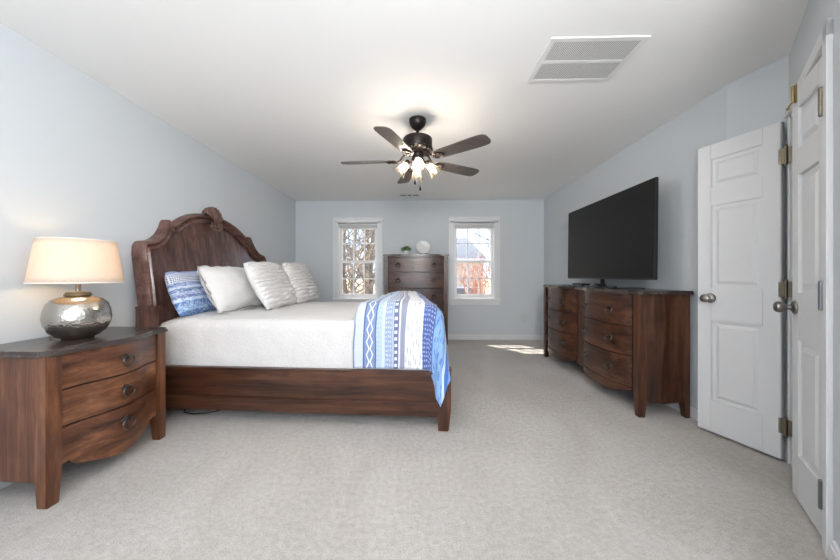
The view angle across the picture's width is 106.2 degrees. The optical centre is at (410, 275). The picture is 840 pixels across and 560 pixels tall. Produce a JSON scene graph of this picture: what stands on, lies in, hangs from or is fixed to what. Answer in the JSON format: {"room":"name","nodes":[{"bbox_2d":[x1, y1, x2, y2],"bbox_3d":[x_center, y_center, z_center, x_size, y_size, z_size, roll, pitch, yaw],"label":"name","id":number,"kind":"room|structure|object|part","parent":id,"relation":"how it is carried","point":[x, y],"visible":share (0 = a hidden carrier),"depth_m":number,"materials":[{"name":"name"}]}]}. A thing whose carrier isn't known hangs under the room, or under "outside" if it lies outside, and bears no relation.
{"room":"bedroom","nodes":[
{"label":"bedroom","id":0,"kind":"room"},
{"bbox_2d":[0,22,294,343],"bbox_3d":[-2.196,-0.110,2.108,0.120,2.440,7.240,0,0,2],"label":"wall","id":1,"kind":"structure","parent":0,"point":[79,158],"depth_m":2.09,"materials":[{"name":"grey paint"}]},
{"bbox_2d":[0,482,13,488],"bbox_3d":[-2.129,1.065,2.096,0.014,0.090,6.980,0,0,2],"label":"baseboard","id":2,"kind":"structure","parent":1,"relation":"attached to","point":[2,484],"depth_m":1.65,"materials":[{"name":"white paint"}]},
{"bbox_2d":[0,0,808,200],"bbox_3d":[0.498,-1.390,2.038,5.510,0.120,7.240,0,0,2],"label":"ceiling","id":3,"kind":"structure","parent":0,"point":[288,92],"depth_m":2.06,"materials":[{"name":"white paint"}]},
{"bbox_2d":[399,194,419,195],"bbox_3d":[-0.020,-1.326,5.172,0.340,0.008,0.120,0,0,2],"label":"ceiling vent","id":4,"kind":"object","parent":3,"relation":"in","point":[399,194],"visible":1,"depth_m":5.15,"materials":[{"name":"white plastic"}]},
{"bbox_2d":[341,115,490,190],"bbox_3d":[0.017,-1.023,2.692,1.244,0.614,1.276,0,0,2],"label":"ceiling fan","id":5,"kind":"object","parent":3,"relation":"hanging from","point":[417,145],"visible":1,"depth_m":2.59,"materials":[{"name":"black metal"}]},
{"bbox_3d":[-0.364,-0.981,2.720,0.479,0.032,0.135,0,0,6],"label":"blade","id":6,"kind":"part","parent":5,"relation":"part of","materials":[{"name":"wood"}]},
{"bbox_3d":[-0.111,-0.981,2.290,0.135,0.032,0.479,0,0,24],"label":"blade","id":7,"kind":"part","parent":5,"relation":"part of","materials":[{"name":"wood"}]},
{"bbox_3d":[-0.064,-0.920,2.676,0.065,0.070,0.046,0,0,2],"label":"bulb","id":8,"kind":"part","parent":5,"relation":"part of","materials":[{"name":"white glass"}]},
{"bbox_3d":[-0.034,-0.981,3.094,0.135,0.032,0.479,0,0,-13],"label":"blade","id":9,"kind":"part","parent":5,"relation":"part of","materials":[{"name":"wood"}]},
{"bbox_3d":[0.063,-0.902,2.538,0.121,0.145,0.140,0,0,2],"label":"lamp shade","id":10,"kind":"part","parent":5,"relation":"part of","materials":[{"name":"white glass"}]},
{"bbox_3d":[0.181,-0.920,2.683,0.065,0.070,0.046,0,0,2],"label":"bulb","id":11,"kind":"part","parent":5,"relation":"part of","materials":[{"name":"white glass"}]},
{"bbox_3d":[0.424,-0.981,2.895,0.479,0.032,0.135,0,0,-30],"label":"blade","id":12,"kind":"part","parent":5,"relation":"part of","materials":[{"name":"wood"}]},
{"bbox_3d":[0.377,-0.981,2.398,0.479,0.032,0.135,0,0,41],"label":"blade","id":13,"kind":"part","parent":5,"relation":"part of","materials":[{"name":"wood"}]},
{"bbox_2d":[527,35,650,82],"bbox_3d":[1.061,-1.327,1.948,0.544,0.007,0.400,0,0,2],"label":"ceiling vent","id":14,"kind":"object","parent":3,"relation":"in","point":[594,58],"visible":1,"depth_m":1.92,"materials":[{"name":"white plastic"}]},
{"bbox_2d":[0,340,828,559],"bbox_3d":[0.498,1.170,2.038,5.510,0.120,7.240,0,0,2],"label":"floor","id":15,"kind":"structure","parent":0,"point":[537,458],"depth_m":1.63,"materials":[{"name":"carpet"}]},
{"bbox_2d":[0,327,167,509],"bbox_3d":[-1.881,0.733,1.845,0.506,0.754,0.730,0,0,3],"label":"nightstand","id":16,"kind":"object","parent":15,"relation":"on","point":[62,402],"visible":1,"depth_m":1.62,"materials":[{"name":"brown wood"}]},
{"bbox_3d":[-1.963,0.686,1.524,0.350,0.608,0.020,0,0,3],"label":"panel","id":17,"kind":"part","parent":16,"relation":"part of","materials":[{"name":"brown wood"}]},
{"bbox_3d":[-1.759,0.746,1.529,0.067,0.728,0.068,0,0,3],"label":"leg","id":18,"kind":"part","parent":16,"relation":"part of","materials":[{"name":"brown wood"}]},
{"bbox_2d":[23,237,124,339],"bbox_3d":[-1.908,0.068,1.808,0.399,0.577,0.399,0,0,2],"label":"table lamp","id":19,"kind":"object","parent":16,"relation":"on","point":[77,315],"visible":1,"depth_m":1.70,"materials":[{"name":"silver metal"}]},
{"bbox_3d":[-1.908,0.038,1.808,0.399,0.007,0.399,0,0,2],"label":"shade trim","id":20,"kind":"part","parent":19,"relation":"part of","materials":[{"name":"beige fabric"}]},
{"bbox_3d":[-1.908,-0.082,1.808,0.395,0.240,0.395,0,0,2],"label":"lamp shade","id":21,"kind":"part","parent":19,"relation":"part of","materials":[{"name":"white fabric"}]},
{"bbox_3d":[-1.908,-0.202,1.808,0.331,0.007,0.331,0,0,2],"label":"shade trim","id":22,"kind":"part","parent":19,"relation":"part of","materials":[{"name":"beige fabric"}]},
{"bbox_2d":[75,284,80,290],"bbox_3d":[-1.908,0.026,1.808,0.030,0.125,0.030,0,0,2],"label":"socket","id":23,"kind":"object","parent":19,"relation":"attached to","point":[77,286],"depth_m":1.80,"materials":[{"name":"gold metal"}]},
{"bbox_3d":[-1.727,0.391,1.837,0.132,0.022,0.550,0,0,3],"label":"rail","id":24,"kind":"part","parent":16,"relation":"part of","materials":[{"name":"brown wood"}]},
{"bbox_3d":[-1.721,0.846,1.837,0.124,0.176,0.544,0,0,3],"label":"drawer","id":25,"kind":"part","parent":16,"relation":"part of","materials":[{"name":"brown wood"}]},
{"bbox_3d":[-1.721,0.660,1.837,0.124,0.176,0.544,0,0,3],"label":"drawer","id":26,"kind":"part","parent":16,"relation":"part of","materials":[{"name":"brown wood"}]},
{"bbox_3d":[-1.721,0.482,1.837,0.124,0.160,0.544,0,0,3],"label":"drawer","id":27,"kind":"part","parent":16,"relation":"part of","materials":[{"name":"brown wood"}]},
{"bbox_3d":[-1.647,0.852,1.834,0.038,0.076,0.077,0,0,3],"label":"ring pull","id":28,"kind":"part","parent":16,"relation":"part of","materials":[{"name":"grey metal"}]},
{"bbox_3d":[-1.647,0.666,1.834,0.038,0.076,0.077,0,0,3],"label":"ring pull","id":29,"kind":"part","parent":16,"relation":"part of","materials":[{"name":"grey metal"}]},
{"bbox_3d":[-1.647,0.488,1.834,0.038,0.076,0.077,0,0,3],"label":"ring pull","id":30,"kind":"part","parent":16,"relation":"part of","materials":[{"name":"grey metal"}]},
{"bbox_3d":[-1.730,0.746,2.148,0.067,0.728,0.068,0,0,3],"label":"leg","id":31,"kind":"part","parent":16,"relation":"part of","materials":[{"name":"brown wood"}]},
{"bbox_2d":[183,409,220,414],"bbox_3d":[-1.646,1.102,2.632,0.505,0.010,0.206,0,0,-14],"label":"power cable","id":32,"kind":"object","parent":15,"relation":"on","point":[184,409],"visible":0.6,"depth_m":2.53,"materials":[{"name":"black plastic"}]},
{"bbox_2d":[131,207,451,431],"bbox_3d":[-0.898,0.196,3.202,2.510,1.828,1.813,0,0,4],"label":"bed","id":33,"kind":"object","parent":15,"relation":"on","point":[187,242],"visible":0.58,"depth_m":2.37,"materials":[{"name":"brown wood"}]},
{"bbox_3d":[-2.026,0.670,2.429,0.113,0.880,0.108,0,0,4],"label":"headboard post","id":34,"kind":"part","parent":33,"relation":"part of","materials":[{"name":"brown wood"}]},
{"bbox_3d":[-2.028,-0.186,3.283,0.243,0.892,1.781,0,0,4],"label":"headboard moulding","id":35,"kind":"part","parent":33,"relation":"part of","materials":[{"name":"brown wood"}]},
{"bbox_3d":[-2.044,0.119,3.284,0.154,1.382,1.681,0,0,4],"label":"headboard panel","id":36,"kind":"part","parent":33,"relation":"part of","materials":[{"name":"brown wood"}]},
{"bbox_3d":[-0.888,0.850,2.353,2.225,0.320,0.063,0,0,4],"label":"rail","id":37,"kind":"part","parent":33,"relation":"part of","materials":[{"name":"brown wood"}]},
{"bbox_3d":[0.245,0.887,2.286,0.100,0.445,0.092,0,0,4],"label":"footboard leg","id":38,"kind":"part","parent":33,"relation":"part of","materials":[{"name":"brown wood"}]},
{"bbox_3d":[-0.832,0.620,3.198,2.175,0.500,1.596,0,0,4],"label":"mattress","id":39,"kind":"object","parent":33,"relation":"on","visible":0},
{"bbox_2d":[159,301,436,369],"bbox_3d":[-0.818,0.509,3.194,2.237,0.410,1.668,0,0,4],"label":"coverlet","id":40,"kind":"object","parent":39,"relation":"on","point":[311,334],"visible":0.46,"depth_m":2.41,"materials":[{"name":"white fabric"}]},
{"bbox_2d":[165,271,216,316],"bbox_3d":[-1.857,0.141,2.750,0.224,0.373,0.594,0,0,5],"label":"patterned pillow","id":41,"kind":"object","parent":40,"relation":"on","point":[188,296],"visible":0.7,"depth_m":2.55,"materials":[{"name":"blue fabric"}]},
{"bbox_2d":[197,266,263,313],"bbox_3d":[-1.627,0.110,2.928,0.301,0.409,0.771,0,0,6],"label":"pillow","id":42,"kind":"object","parent":40,"relation":"on","point":[228,288],"visible":0.81,"depth_m":2.69,"materials":[{"name":"fabric"}]},
{"bbox_2d":[243,262,297,309],"bbox_3d":[-1.379,0.085,3.168,0.313,0.458,0.693,0,0,4],"label":"textured pillow","id":43,"kind":"object","parent":40,"relation":"on","point":[272,285],"visible":1,"depth_m":2.96,"materials":[{"name":"white fabric"}]},
{"bbox_2d":[282,262,318,303],"bbox_3d":[-1.301,0.077,3.756,0.279,0.469,0.654,0,0,5],"label":"textured pillow","id":44,"kind":"object","parent":40,"relation":"on","point":[299,274],"visible":0.84,"depth_m":3.58,"materials":[{"name":"white fabric"}]},
{"bbox_2d":[353,291,450,406],"bbox_3d":[-0.013,0.547,3.102,0.713,0.745,1.760,0,0,4],"label":"quilt","id":45,"kind":"object","parent":40,"relation":"on","point":[398,329],"visible":1,"depth_m":2.29,"materials":[{"name":"blue fabric"}]},
{"bbox_2d":[383,254,448,344],"bbox_3d":[0.088,0.379,5.279,1.070,1.462,0.451,0,0,2],"label":"chest","id":46,"kind":"object","parent":15,"relation":"on","point":[426,274],"visible":0.48,"depth_m":5.08,"materials":[{"name":"brown wood"}]},
{"bbox_3d":[-0.400,0.393,5.130,0.062,1.435,0.064,0,0,2],"label":"leg","id":47,"kind":"part","parent":46,"relation":"part of","materials":[{"name":"brown wood"}]},
{"bbox_2d":[401,246,410,253],"bbox_3d":[-0.078,-0.430,5.274,0.201,0.156,0.188,0,0,2],"label":"potted plant","id":48,"kind":"object","parent":46,"relation":"on","point":[404,250],"visible":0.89,"depth_m":5.24,"materials":[{"name":"green plant"}]},
{"bbox_3d":[0.084,-0.311,5.112,0.900,0.027,0.076,0,0,2],"label":"rail","id":49,"kind":"part","parent":46,"relation":"part of","materials":[{"name":"brown wood"}]},
{"bbox_3d":[0.084,0.332,5.113,0.896,0.253,0.074,0,0,2],"label":"drawer","id":50,"kind":"part","parent":46,"relation":"part of","materials":[{"name":"brown wood"}]},
{"bbox_3d":[0.084,0.069,5.113,0.896,0.253,0.074,0,0,2],"label":"drawer","id":51,"kind":"part","parent":46,"relation":"part of","materials":[{"name":"brown wood"}]},
{"bbox_3d":[0.084,-0.181,5.113,0.896,0.227,0.074,0,0,2],"label":"drawer","id":52,"kind":"part","parent":46,"relation":"part of","materials":[{"name":"brown wood"}]},
{"bbox_2d":[416,241,429,253],"bbox_3d":[0.208,-0.484,5.287,0.229,0.224,0.058,0,0,2],"label":"decorative plate","id":53,"kind":"object","parent":46,"relation":"on","point":[423,247],"visible":1,"depth_m":5.29,"materials":[{"name":"white ceramic"}]},
{"bbox_3d":[0.084,0.595,5.113,0.896,0.253,0.074,0,0,2],"label":"drawer","id":54,"kind":"part","parent":46,"relation":"part of","materials":[{"name":"brown wood"}]},
{"bbox_3d":[0.568,0.393,5.105,0.062,1.435,0.064,0,0,2],"label":"leg","id":55,"kind":"part","parent":46,"relation":"part of","materials":[{"name":"brown wood"}]},
{"bbox_2d":[543,284,693,417],"bbox_3d":[1.969,0.613,3.405,0.481,0.995,1.940,0,0,2],"label":"dresser","id":56,"kind":"object","parent":15,"relation":"on","point":[637,341],"visible":1,"depth_m":2.61,"materials":[{"name":"brown wood"}]},
{"bbox_3d":[1.869,0.627,4.318,0.070,0.965,0.070,0,0,2],"label":"leg","id":57,"kind":"part","parent":56,"relation":"part of","materials":[{"name":"brown wood"}]},
{"bbox_3d":[1.832,0.159,3.860,0.140,0.027,0.740,0,0,2],"label":"rail","id":58,"kind":"part","parent":56,"relation":"part of","materials":[{"name":"brown wood"}]},
{"bbox_3d":[1.833,0.787,3.860,0.137,0.245,0.740,0,0,2],"label":"drawer","id":59,"kind":"part","parent":56,"relation":"part of","materials":[{"name":"brown wood"}]},
{"bbox_3d":[1.833,0.537,3.860,0.137,0.235,0.740,0,0,2],"label":"drawer","id":60,"kind":"part","parent":56,"relation":"part of","materials":[{"name":"brown wood"}]},
{"bbox_3d":[1.833,0.292,3.860,0.137,0.235,0.740,0,0,2],"label":"drawer","id":61,"kind":"part","parent":56,"relation":"part of","materials":[{"name":"brown wood"}]},
{"bbox_3d":[1.848,0.547,3.860,0.147,0.805,0.840,0,0,2],"label":"bank frame","id":62,"kind":"part","parent":56,"relation":"part of","materials":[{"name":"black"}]},
{"bbox_3d":[1.808,0.159,2.957,0.140,0.027,0.740,0,0,2],"label":"rail","id":63,"kind":"part","parent":56,"relation":"part of","materials":[{"name":"brown wood"}]},
{"bbox_3d":[1.810,0.787,2.957,0.137,0.245,0.740,0,0,2],"label":"drawer","id":64,"kind":"part","parent":56,"relation":"part of","materials":[{"name":"brown wood"}]},
{"bbox_3d":[1.735,0.790,2.756,0.038,0.076,0.077,0,0,-11],"label":"ring pull","id":65,"kind":"part","parent":56,"relation":"part of","materials":[{"name":"grey metal"}]},
{"bbox_3d":[1.810,0.537,2.957,0.137,0.235,0.740,0,0,2],"label":"drawer","id":66,"kind":"part","parent":56,"relation":"part of","materials":[{"name":"brown wood"}]},
{"bbox_3d":[1.735,0.540,2.756,0.038,0.076,0.077,0,0,-11],"label":"ring pull","id":67,"kind":"part","parent":56,"relation":"part of","materials":[{"name":"grey metal"}]},
{"bbox_3d":[1.810,0.292,2.957,0.137,0.235,0.740,0,0,2],"label":"drawer","id":68,"kind":"part","parent":56,"relation":"part of","materials":[{"name":"brown wood"}]},
{"bbox_3d":[1.735,0.295,2.756,0.038,0.076,0.077,0,0,-11],"label":"ring pull","id":69,"kind":"part","parent":56,"relation":"part of","materials":[{"name":"grey metal"}]},
{"bbox_3d":[1.825,0.547,2.956,0.147,0.805,0.840,0,0,2],"label":"bank frame","id":70,"kind":"part","parent":56,"relation":"part of","materials":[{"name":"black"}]},
{"bbox_2d":[566,177,658,288],"bbox_3d":[2.008,-0.347,3.319,0.280,0.925,1.496,0,0,2],"label":"television","id":71,"kind":"object","parent":56,"relation":"on","point":[615,236],"visible":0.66,"depth_m":3.04,"materials":[{"name":"grey plastic"}]},
{"bbox_3d":[1.821,0.627,2.498,0.070,0.965,0.070,0,0,2],"label":"leg","id":72,"kind":"part","parent":56,"relation":"part of","materials":[{"name":"brown wood"}]},
{"bbox_3d":[2.003,0.575,2.480,0.355,0.860,0.020,0,0,2],"label":"panel","id":73,"kind":"part","parent":56,"relation":"part of","materials":[{"name":"brown wood"}]},
{"bbox_3d":[2.153,0.627,2.490,0.055,0.965,0.070,0,0,2],"label":"leg","id":74,"kind":"part","parent":56,"relation":"part of","materials":[{"name":"brown wood"}]},
{"bbox_2d":[295,199,543,334],"bbox_3d":[0.651,-0.110,5.585,5.390,2.440,0.140,0,0,2],"label":"wall","id":75,"kind":"structure","parent":0,"point":[406,223],"depth_m":5.51,"materials":[{"name":"grey paint"}]},
{"bbox_2d":[332,217,382,301],"bbox_3d":[-0.929,-0.266,5.601,0.910,1.542,0.190,0,0,2],"label":"window","id":76,"kind":"structure","parent":75,"relation":"in","point":[338,296],"depth_m":5.55,"materials":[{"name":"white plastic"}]},
{"bbox_3d":[-0.930,0.410,5.541,0.910,0.030,0.070,0,0,2],"label":"sill","id":77,"kind":"part","parent":76,"relation":"part of","materials":[{"name":"white paint"}]},
{"bbox_2d":[338,223,377,228],"bbox_3d":[-0.929,-0.884,5.576,0.704,0.115,0.040,0,0,2],"label":"window blind","id":78,"kind":"object","parent":76,"relation":"attached to","point":[341,225],"visible":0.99,"depth_m":5.56,"materials":[{"name":"white paint"}]},
{"bbox_3d":[-0.929,-0.923,5.576,0.704,0.038,0.040,0,0,2],"label":"head rail","id":79,"kind":"part","parent":78,"relation":"part of","materials":[{"name":"white paint"}]},
{"bbox_3d":[-0.929,-0.836,5.576,0.704,0.018,0.036,0,0,2],"label":"rail","id":80,"kind":"part","parent":78,"relation":"part of","materials":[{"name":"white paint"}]},
{"bbox_3d":[-0.928,0.050,5.621,0.666,0.650,0.030,0,0,2],"label":"sash","id":81,"kind":"part","parent":76,"relation":"part of","materials":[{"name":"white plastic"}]},
{"bbox_3d":[-0.927,-0.580,5.656,0.666,0.690,0.030,0,0,2],"label":"sash","id":82,"kind":"part","parent":76,"relation":"part of","materials":[{"name":"white plastic"}]},
{"bbox_2d":[448,216,500,304],"bbox_3d":[1.111,-0.266,5.548,0.920,1.542,0.190,0,0,2],"label":"window","id":83,"kind":"structure","parent":75,"relation":"in","point":[493,298],"depth_m":5.50,"materials":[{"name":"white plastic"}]},
{"bbox_3d":[1.112,-0.580,5.603,0.676,0.690,0.030,0,0,2],"label":"sash","id":84,"kind":"part","parent":83,"relation":"part of","materials":[{"name":"white plastic"}]},
{"bbox_3d":[1.111,0.050,5.568,0.676,0.650,0.030,0,0,2],"label":"sash","id":85,"kind":"part","parent":83,"relation":"part of","materials":[{"name":"white plastic"}]},
{"bbox_2d":[454,222,494,228],"bbox_3d":[1.110,-0.884,5.523,0.714,0.115,0.040,0,0,2],"label":"window blind","id":86,"kind":"object","parent":83,"relation":"attached to","point":[471,225],"visible":1,"depth_m":5.51,"materials":[{"name":"white paint"}]},
{"bbox_3d":[1.110,-0.923,5.523,0.714,0.038,0.040,0,0,2],"label":"head rail","id":87,"kind":"part","parent":86,"relation":"part of","materials":[{"name":"white paint"}]},
{"bbox_3d":[1.110,-0.836,5.523,0.714,0.018,0.036,0,0,2],"label":"rail","id":88,"kind":"part","parent":86,"relation":"part of","materials":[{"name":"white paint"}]},
{"bbox_3d":[1.109,0.410,5.488,0.920,0.030,0.070,0,0,2],"label":"sill","id":89,"kind":"part","parent":83,"relation":"part of","materials":[{"name":"white paint"}]},
{"bbox_2d":[448,334,543,339],"bbox_3d":[0.135,1.065,5.521,4.360,0.090,0.014,0,0,2],"label":"baseboard","id":90,"kind":"structure","parent":75,"relation":"attached to","point":[450,336],"depth_m":5.48,"materials":[{"name":"white paint"}]},
{"bbox_2d":[521,315,525,321],"bbox_3d":[1.959,0.735,5.475,0.072,0.116,0.009,0,0,2],"label":"wall outlet","id":91,"kind":"object","parent":75,"relation":"attached to","point":[523,317],"visible":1,"depth_m":5.47,"materials":[{"name":"white plastic"}]},
{"bbox_2d":[572,283,589,285],"bbox_3d":[1.919,0.093,3.551,0.090,0.024,0.220,0,0,2],"label":"media box","id":92,"kind":"object","parent":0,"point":[582,284],"visible":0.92,"depth_m":3.46,"materials":[{"name":"black plastic"}]},
{"bbox_2d":[594,283,606,286],"bbox_3d":[1.942,0.090,3.167,0.167,0.030,0.098,0,0,12],"label":"puck","id":93,"kind":"object","parent":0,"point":[595,284],"visible":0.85,"depth_m":3.14,"materials":[{"name":"black plastic"}]},
{"bbox_2d":[544,85,726,407],"bbox_3d":[2.407,-0.110,3.827,0.300,2.440,3.280,0,0,2],"label":"wall","id":94,"kind":"structure","parent":0,"point":[669,153],"depth_m":2.73,"materials":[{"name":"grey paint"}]},
{"bbox_2d":[543,336,697,420],"bbox_3d":[2.250,1.065,3.833,0.014,0.090,3.280,0,0,2],"label":"baseboard","id":95,"kind":"structure","parent":94,"relation":"attached to","point":[693,410],"depth_m":2.46,"materials":[{"name":"white paint"}]},
{"bbox_2d":[727,55,788,443],"bbox_3d":[2.296,-0.110,2.059,0.120,2.440,0.306,0,0,-14],"label":"wall","id":96,"kind":"structure","parent":0,"point":[759,99],"depth_m":2.02,"materials":[{"name":"grey paint"}]},
{"bbox_2d":[789,0,839,549],"bbox_3d":[1.694,-0.110,1.203,0.100,2.440,1.808,0,0,43],"label":"wall","id":97,"kind":"structure","parent":0,"point":[817,12],"depth_m":1.21,"materials":[{"name":"grey paint"}]},
{"bbox_2d":[698,122,791,458],"bbox_3d":[2.130,0.086,2.048,0.109,2.012,0.488,0,0,-16],"label":"door","id":98,"kind":"structure","parent":97,"relation":"in","point":[741,178],"depth_m":2.04,"materials":[{"name":"white paint"}]},
{"bbox_3d":[2.069,0.155,2.202,0.075,0.068,0.068,0,0,-16],"label":"knob","id":99,"kind":"part","parent":98,"relation":"part of","materials":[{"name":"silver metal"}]},
{"bbox_2d":[791,114,791,465],"bbox_3d":[2.001,0.083,1.530,0.100,2.055,0.804,0,0,43],"label":"trim","id":100,"kind":"structure","parent":97,"relation":"attached to","point":[791,114],"depth_m":1.84,"materials":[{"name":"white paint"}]},
{"bbox_2d":[773,57,822,535],"bbox_3d":[1.780,0.076,1.432,0.109,2.032,0.435,0,0,37],"label":"door","id":101,"kind":"structure","parent":97,"relation":"in","point":[806,306],"depth_m":1.44,"materials":[{"name":"white paint"}]},
{"bbox_3d":[1.868,0.155,1.576,0.075,0.068,0.068,0,0,37],"label":"knob","id":102,"kind":"part","parent":101,"relation":"part of","materials":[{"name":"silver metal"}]},
{"bbox_2d":[785,18,832,558],"bbox_3d":[1.948,0.050,1.560,0.018,2.121,0.901,0,0,43],"label":"trim","id":103,"kind":"structure","parent":97,"relation":"attached to","point":[823,48],"depth_m":1.25,"materials":[{"name":"white paint"}]},
{"bbox_2d":[829,540,839,559],"bbox_3d":[1.331,1.065,0.901,0.014,0.090,0.870,0,0,43],"label":"baseboard","id":104,"kind":"structure","parent":97,"relation":"attached to","point":[834,552],"depth_m":1.19,"materials":[{"name":"white paint"}]},
{"label":"outside","id":105,"kind":"structure","parent":0,"visible":0},
{"bbox_2d":[346,279,489,293],"bbox_3d":[1.349,2.427,51.512,120.000,3.558,90.000,0,0,2],"label":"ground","id":106,"kind":"structure","parent":105,"point":[358,281],"depth_m":70.28,"materials":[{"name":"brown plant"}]},
{"bbox_2d":[345,229,370,293],"bbox_3d":[-2.915,-1.455,22.196,7.138,11.248,5.291,0,0,-18],"label":"bare tree","id":107,"kind":"object","parent":106,"relation":"on","point":[367,283],"visible":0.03,"depth_m":22.78,"materials":[{"name":"beige plant"}]},
{"bbox_2d":[343,229,373,293],"bbox_3d":[-2.947,-1.262,14.850,7.153,10.871,6.082,0,0,-25],"label":"bare tree","id":108,"kind":"object","parent":106,"relation":"on","point":[344,230],"visible":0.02,"depth_m":14.47,"materials":[{"name":"beige plant"}]},
{"bbox_2d":[343,229,374,293],"bbox_3d":[-1.774,-0.835,12.764,6.962,10.009,7.047,0,0,26],"label":"bare tree","id":109,"kind":"object","parent":106,"relation":"on","point":[370,269],"visible":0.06,"depth_m":13.02,"materials":[{"name":"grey plant"}]},
{"bbox_2d":[343,229,374,293],"bbox_3d":[-1.867,-0.370,12.145,5.443,9.080,7.447,0,0,-25],"label":"bare tree","id":110,"kind":"object","parent":106,"relation":"on","point":[356,253],"visible":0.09,"depth_m":11.73,"materials":[{"name":"beige plant"}]},
{"bbox_2d":[345,229,374,293],"bbox_3d":[-2.806,-0.696,19.108,7.400,9.731,6.434,0,0,2],"label":"bare tree","id":111,"kind":"object","parent":106,"relation":"on","point":[367,249],"visible":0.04,"depth_m":19.37,"materials":[{"name":"beige plant"}]},
{"bbox_2d":[345,229,374,273],"bbox_3d":[-4.154,-1.882,21.656,7.766,12.105,7.906,0,0,-37],"label":"bare tree","id":112,"kind":"object","parent":106,"relation":"on","point":[352,229],"visible":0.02,"depth_m":21.19,"materials":[{"name":"grey plant"}]},
{"bbox_2d":[345,229,374,293],"bbox_3d":[-4.522,-2.473,28.023,8.787,13.110,10.599,0,0,-26],"label":"bare tree","id":113,"kind":"object","parent":106,"relation":"on","point":[365,229],"visible":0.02,"depth_m":27.84,"materials":[{"name":"beige plant"}]},
{"bbox_2d":[345,229,374,293],"bbox_3d":[-3.534,-1.536,17.111,6.696,11.422,6.204,0,0,2],"label":"bare tree","id":114,"kind":"object","parent":106,"relation":"on","point":[367,229],"visible":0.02,"depth_m":16.45,"materials":[{"name":"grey plant"}]},
{"bbox_2d":[347,230,374,277],"bbox_3d":[-5.201,-1.729,25.214,8.564,11.791,8.780,0,0,19],"label":"bare tree","id":115,"kind":"object","parent":106,"relation":"on","point":[363,230],"visible":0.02,"depth_m":24.28,"materials":[{"name":"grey plant"}]},
{"bbox_2d":[457,238,488,293],"bbox_3d":[3.852,0.485,30.600,5.580,8.250,8.220,0,0,2],"label":"house","id":116,"kind":"structure","parent":106,"relation":"on","point":[461,248],"depth_m":26.89,"materials":[{"name":"brick"}]},
{"bbox_3d":[4.254,1.660,26.828,0.760,1.240,0.020,0,0,2],"label":"pane","id":117,"kind":"part","parent":116,"relation":"part of","materials":[{"name":"clear glass"}]},
{"bbox_2d":[457,254,488,293],"bbox_3d":[2.458,1.659,12.989,3.246,5.012,3.238,0,0,18],"label":"bare tree","id":118,"kind":"object","parent":106,"relation":"on","point":[461,281],"visible":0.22,"depth_m":13.07,"materials":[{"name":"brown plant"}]},
{"bbox_2d":[457,257,489,293],"bbox_3d":[3.641,1.413,18.726,4.004,5.505,3.379,0,0,2],"label":"bare tree","id":119,"kind":"object","parent":106,"relation":"on","point":[477,281],"visible":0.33,"depth_m":18.80,"materials":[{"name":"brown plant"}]},
{"bbox_2d":[460,247,489,293],"bbox_3d":[4.821,1.113,21.509,3.846,6.105,3.683,0,0,2],"label":"bare tree","id":120,"kind":"object","parent":106,"relation":"on","point":[482,247],"visible":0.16,"depth_m":21.26,"materials":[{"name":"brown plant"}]},
{"bbox_2d":[462,253,489,293],"bbox_3d":[3.960,1.381,15.405,3.004,5.560,4.301,0,0,2],"label":"bare tree","id":121,"kind":"object","parent":106,"relation":"on","point":[481,253],"visible":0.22,"depth_m":15.36,"materials":[{"name":"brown plant"}]},
{"bbox_2d":[471,229,489,274],"bbox_3d":[6.529,-0.766,19.744,5.731,9.858,4.722,0,0,-33],"label":"bare tree","id":122,"kind":"object","parent":106,"relation":"on","point":[477,229],"visible":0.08,"depth_m":19.78,"materials":[{"name":"grey plant"}]},
{"bbox_2d":[473,257,489,292],"bbox_3d":[4.472,1.513,16.778,3.849,5.318,3.144,0,0,31],"label":"bare tree","id":123,"kind":"object","parent":106,"relation":"on","point":[480,257],"visible":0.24,"depth_m":16.95,"materials":[{"name":"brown plant"}]}
]}

